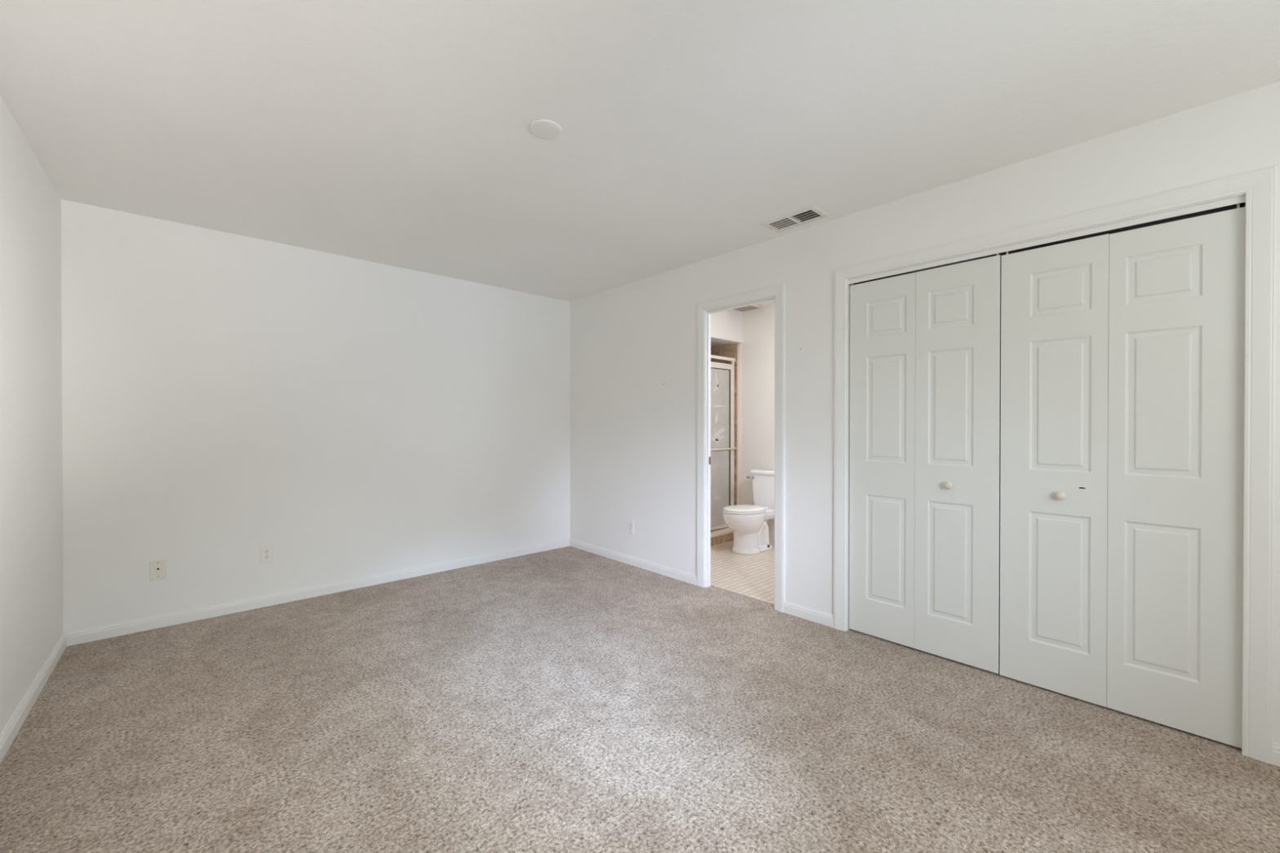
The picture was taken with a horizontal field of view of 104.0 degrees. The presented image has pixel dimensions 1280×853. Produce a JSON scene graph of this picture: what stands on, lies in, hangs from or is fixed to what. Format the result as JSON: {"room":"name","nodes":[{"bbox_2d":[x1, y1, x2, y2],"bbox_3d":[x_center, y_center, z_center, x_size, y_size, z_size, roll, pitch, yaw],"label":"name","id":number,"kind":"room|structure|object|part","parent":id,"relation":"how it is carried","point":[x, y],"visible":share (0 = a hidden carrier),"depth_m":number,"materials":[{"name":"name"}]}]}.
{"room":"empty bedroom","nodes":[
{"label":"empty bedroom","id":0,"kind":"room"},
{"bbox_2d":[0,96,63,734],"bbox_3d":[-1.376,0.024,0.667,0.100,2.500,5.650,0,0,-42],"label":"wall","id":1,"kind":"structure","parent":0,"point":[32,594],"depth_m":2.15,"materials":[{"name":"paint"}]},
{"bbox_2d":[0,632,66,763],"bbox_3d":[-1.335,1.182,0.711,0.013,0.084,5.449,0,0,-42],"label":"baseboard","id":2,"kind":"structure","parent":1,"relation":"attached to","point":[17,719],"depth_m":2.13,"materials":[{"name":"paint"}]},
{"bbox_2d":[61,199,569,632],"bbox_3d":[-2.011,0.007,3.859,3.595,2.500,0.100,0,0,-43],"label":"wall","id":3,"kind":"structure","parent":0,"point":[226,397],"depth_m":3.38,"materials":[{"name":"paint"}]},
{"bbox_2d":[149,558,166,580],"bbox_3d":[-2.877,0.854,2.987,0.072,0.117,0.012,0,0,-43],"label":"cable plate","id":4,"kind":"object","parent":3,"relation":"attached to","point":[157,568],"visible":1,"depth_m":2.98,"materials":[{"name":"beige plastic"}]},
{"bbox_2d":[260,544,273,563],"bbox_3d":[-2.494,0.853,3.343,0.070,0.114,0.009,0,0,-43],"label":"wall outlet","id":5,"kind":"object","parent":3,"relation":"attached to","point":[267,551],"visible":1,"depth_m":3.34,"materials":[{"name":"plastic"}]},
{"bbox_2d":[263,555,270,559],"bbox_3d":[-2.493,0.872,3.342,0.034,0.027,0.004,0,0,-43],"label":"socket","id":6,"kind":"object","parent":5,"relation":"attached to","point":[265,557],"depth_m":3.34,"materials":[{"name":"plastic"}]},
{"bbox_2d":[263,549,270,553],"bbox_3d":[-2.493,0.833,3.342,0.034,0.027,0.004,0,0,-43],"label":"socket","id":7,"kind":"object","parent":5,"relation":"attached to","point":[265,551],"depth_m":3.34,"materials":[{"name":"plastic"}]},
{"bbox_2d":[64,537,569,646],"bbox_3d":[-1.923,1.165,3.870,3.345,0.084,0.013,0,0,-43],"label":"baseboard","id":8,"kind":"structure","parent":3,"relation":"attached to","point":[90,634],"depth_m":3.40,"materials":[{"name":"paint"}]},
{"bbox_2d":[0,540,1279,852],"bbox_3d":[0.479,1.236,2.358,5.140,0.060,5.598,0,0,-43],"label":"floor","id":9,"kind":"structure","parent":0,"point":[569,699],"depth_m":1.92,"materials":[{"name":"carpet"}]},
{"bbox_2d":[710,533,733,546],"bbox_3d":[0.500,1.174,4.921,1.525,0.118,0.170,0,0,-43],"label":"shower curb","id":10,"kind":"object","parent":9,"relation":"on","point":[728,537],"visible":0.07,"depth_m":5.12,"materials":[{"name":"tile"}]},
{"bbox_2d":[710,527,733,537],"bbox_3d":[0.501,1.103,4.920,1.525,0.024,0.181,0,0,-43],"label":"sill","id":11,"kind":"structure","parent":10,"relation":"on","point":[722,531],"depth_m":5.17,"materials":[{"name":"beige ceramic"}]},
{"bbox_2d":[710,355,736,530],"bbox_3d":[0.489,0.175,4.928,1.521,1.828,0.074,0,0,-43],"label":"shower door","id":12,"kind":"structure","parent":11,"relation":"on","point":[722,475],"depth_m":5.31,"materials":[{"name":"clear glass"}]},
{"bbox_3d":[0.475,0.224,4.947,1.319,1.654,0.006,0,0,-43],"label":"glass pane","id":13,"kind":"part","parent":12,"relation":"part of","materials":[{"name":"clear glass"}]},
{"bbox_3d":[0.474,-0.723,4.941,1.521,0.032,0.028,0,0,-43],"label":"header rail","id":14,"kind":"part","parent":12,"relation":"part of","materials":[{"name":"silver metal"}]},
{"bbox_2d":[722,469,774,554],"bbox_3d":[1.103,0.816,4.848,0.716,0.755,0.367,0,0,-43],"label":"toilet","id":15,"kind":"object","parent":9,"relation":"on","point":[748,525],"visible":0.95,"depth_m":4.74,"materials":[{"name":"ceramic"}]},
{"bbox_3d":[0.988,0.798,4.758,0.425,0.016,0.342,0,0,-43],"label":"seat","id":16,"kind":"part","parent":15,"relation":"part of","materials":[{"name":"plastic"}]},
{"bbox_3d":[0.992,0.777,4.761,0.423,0.022,0.340,0,0,-43],"label":"lid","id":17,"kind":"part","parent":15,"relation":"part of","materials":[{"name":"plastic"}]},
{"bbox_3d":[1.086,1.002,4.850,0.686,0.384,0.337,0,0,-43],"label":"bowl","id":18,"kind":"part","parent":15,"relation":"part of","materials":[{"name":"ceramic"}]},
{"bbox_3d":[1.294,0.457,5.003,0.222,0.038,0.337,0,0,-43],"label":"tank lid","id":19,"kind":"part","parent":15,"relation":"part of","materials":[{"name":"ceramic"}]},
{"bbox_3d":[1.296,0.644,5.005,0.201,0.333,0.312,0,0,-43],"label":"tank","id":20,"kind":"part","parent":15,"relation":"part of","materials":[{"name":"ceramic"}]},
{"bbox_2d":[0,0,1279,306],"bbox_3d":[0.471,-1.280,2.370,5.220,0.108,5.648,0,0,-43],"label":"ceiling","id":21,"kind":"structure","parent":0,"point":[397,133],"depth_m":1.93,"materials":[{"name":"white paint"}]},
{"bbox_2d":[733,304,761,311],"bbox_3d":[1.082,-1.232,5.154,0.240,0.030,0.240,0,0,-43],"label":"exhaust fan","id":22,"kind":"object","parent":21,"relation":"attached to","point":[754,306],"visible":0.59,"depth_m":5.15,"materials":[{"name":"beige plastic"}]},
{"bbox_2d":[759,204,831,232],"bbox_3d":[0.923,-1.281,2.991,0.216,0.108,0.356,0,0,-43],"label":"ceiling vent","id":23,"kind":"object","parent":21,"relation":"in","point":[793,220],"visible":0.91,"depth_m":3.00,"materials":[{"name":"metal"}]},
{"bbox_2d":[711,343,737,505],"bbox_3d":[0.772,0.173,5.818,0.100,2.151,0.955,0,0,-43],"label":"wall","id":24,"kind":"structure","parent":0,"point":[730,350],"depth_m":5.46,"materials":[{"name":"tile"}]},
{"bbox_2d":[711,309,742,346],"bbox_3d":[0.199,-1.074,5.236,1.525,0.349,1.020,0,0,-43],"label":"soffit bathroom","id":25,"kind":"structure","parent":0,"point":[726,326],"depth_m":5.23,"materials":[{"name":"paint"}]},
{"bbox_2d":[740,303,774,543],"bbox_3d":[1.256,0.007,4.173,1.625,2.500,2.115,0,0,-43],"label":"wall","id":26,"kind":"structure","parent":0,"point":[757,346],"depth_m":5.25,"materials":[{"name":"paint"}]},
{"bbox_2d":[737,342,741,504],"bbox_3d":[1.071,0.145,5.418,0.010,2.091,0.044,0,0,-43],"label":"trim","id":27,"kind":"structure","parent":26,"relation":"attached to","point":[739,345],"depth_m":5.41,"materials":[{"name":"wood"}]},
{"bbox_2d":[569,81,1279,744],"bbox_3d":[1.172,0.013,3.027,0.057,2.500,5.648,0,0,-43],"label":"wall","id":28,"kind":"structure","parent":0,"point":[633,435],"depth_m":3.16,"materials":[{"name":"paint"}]},
{"bbox_2d":[628,520,634,533],"bbox_3d":[-0.079,0.871,4.334,0.009,0.114,0.070,0,0,-43],"label":"wall outlet","id":29,"kind":"object","parent":28,"relation":"attached to","point":[631,523],"visible":1,"depth_m":4.33,"materials":[{"name":"plastic"}]},
{"bbox_2d":[569,537,696,585],"bbox_3d":[-0.137,1.164,4.393,0.013,0.084,1.673,0,0,-43],"label":"baseboard","id":30,"kind":"structure","parent":28,"relation":"attached to","point":[668,571],"depth_m":4.26,"materials":[{"name":"paint"}]},
{"bbox_2d":[696,283,785,612],"bbox_3d":[0.703,0.136,3.522,0.074,2.128,0.738,0,0,-43],"label":"door frame","id":31,"kind":"structure","parent":28,"relation":"attached to","point":[776,293],"depth_m":3.52,"materials":[{"name":"paint"}]},
{"bbox_3d":[0.455,0.135,3.748,0.016,2.128,0.070,0,0,-43],"label":"casing leg","id":32,"kind":"part","parent":31,"relation":"part of","materials":[{"name":"paint"}]},
{"bbox_3d":[0.909,0.138,3.258,0.016,2.128,0.070,0,0,-43],"label":"casing leg","id":33,"kind":"part","parent":31,"relation":"part of","materials":[{"name":"paint"}]},
{"bbox_2d":[783,600,833,627],"bbox_3d":[1.047,1.171,3.116,0.013,0.084,0.334,0,0,-43],"label":"baseboard","id":34,"kind":"structure","parent":28,"relation":"attached to","point":[796,610],"depth_m":3.11,"materials":[{"name":"paint"}]},
{"bbox_2d":[848,253,1001,673],"bbox_3d":[1.481,0.168,2.678,0.069,2.050,0.731,0,0,-43],"label":"door","id":35,"kind":"structure","parent":28,"relation":"in","point":[925,345],"depth_m":2.64,"materials":[{"name":"paint"}]},
{"bbox_3d":[1.575,0.300,2.554,0.038,0.040,0.040,0,0,-43],"label":"knob","id":36,"kind":"part","parent":35,"relation":"part of","materials":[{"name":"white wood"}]},
{"bbox_2d":[833,165,1276,764],"bbox_3d":[1.736,0.138,2.408,0.074,2.138,1.633,0,0,-43],"label":"door frame","id":37,"kind":"structure","parent":28,"relation":"attached to","point":[1256,190],"depth_m":1.84,"materials":[{"name":"paint"}]},
{"bbox_3d":[1.183,0.135,2.962,0.016,2.138,0.070,0,0,-43],"label":"casing leg","id":38,"kind":"part","parent":37,"relation":"part of","materials":[{"name":"paint"}]},
{"bbox_3d":[2.245,0.141,1.815,0.016,2.138,0.070,0,0,-43],"label":"casing leg","id":39,"kind":"part","parent":37,"relation":"part of","materials":[{"name":"paint"}]},
{"bbox_2d":[1000,203,1245,748],"bbox_3d":[1.988,0.172,2.131,0.069,2.052,0.750,0,0,-43],"label":"door","id":40,"kind":"structure","parent":28,"relation":"in","point":[1122,353],"depth_m":2.08,"materials":[{"name":"paint"}]},
{"bbox_3d":[1.875,0.308,2.230,0.038,0.040,0.040,0,0,-43],"label":"knob","id":41,"kind":"part","parent":40,"relation":"part of","materials":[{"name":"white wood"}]},
{"bbox_2d":[1272,742,1279,766],"bbox_3d":[2.633,1.180,1.403,0.013,0.084,1.070,0,0,-43],"label":"baseboard","id":42,"kind":"structure","parent":28,"relation":"attached to","point":[1276,747],"depth_m":1.79,"materials":[{"name":"paint"}]}
]}

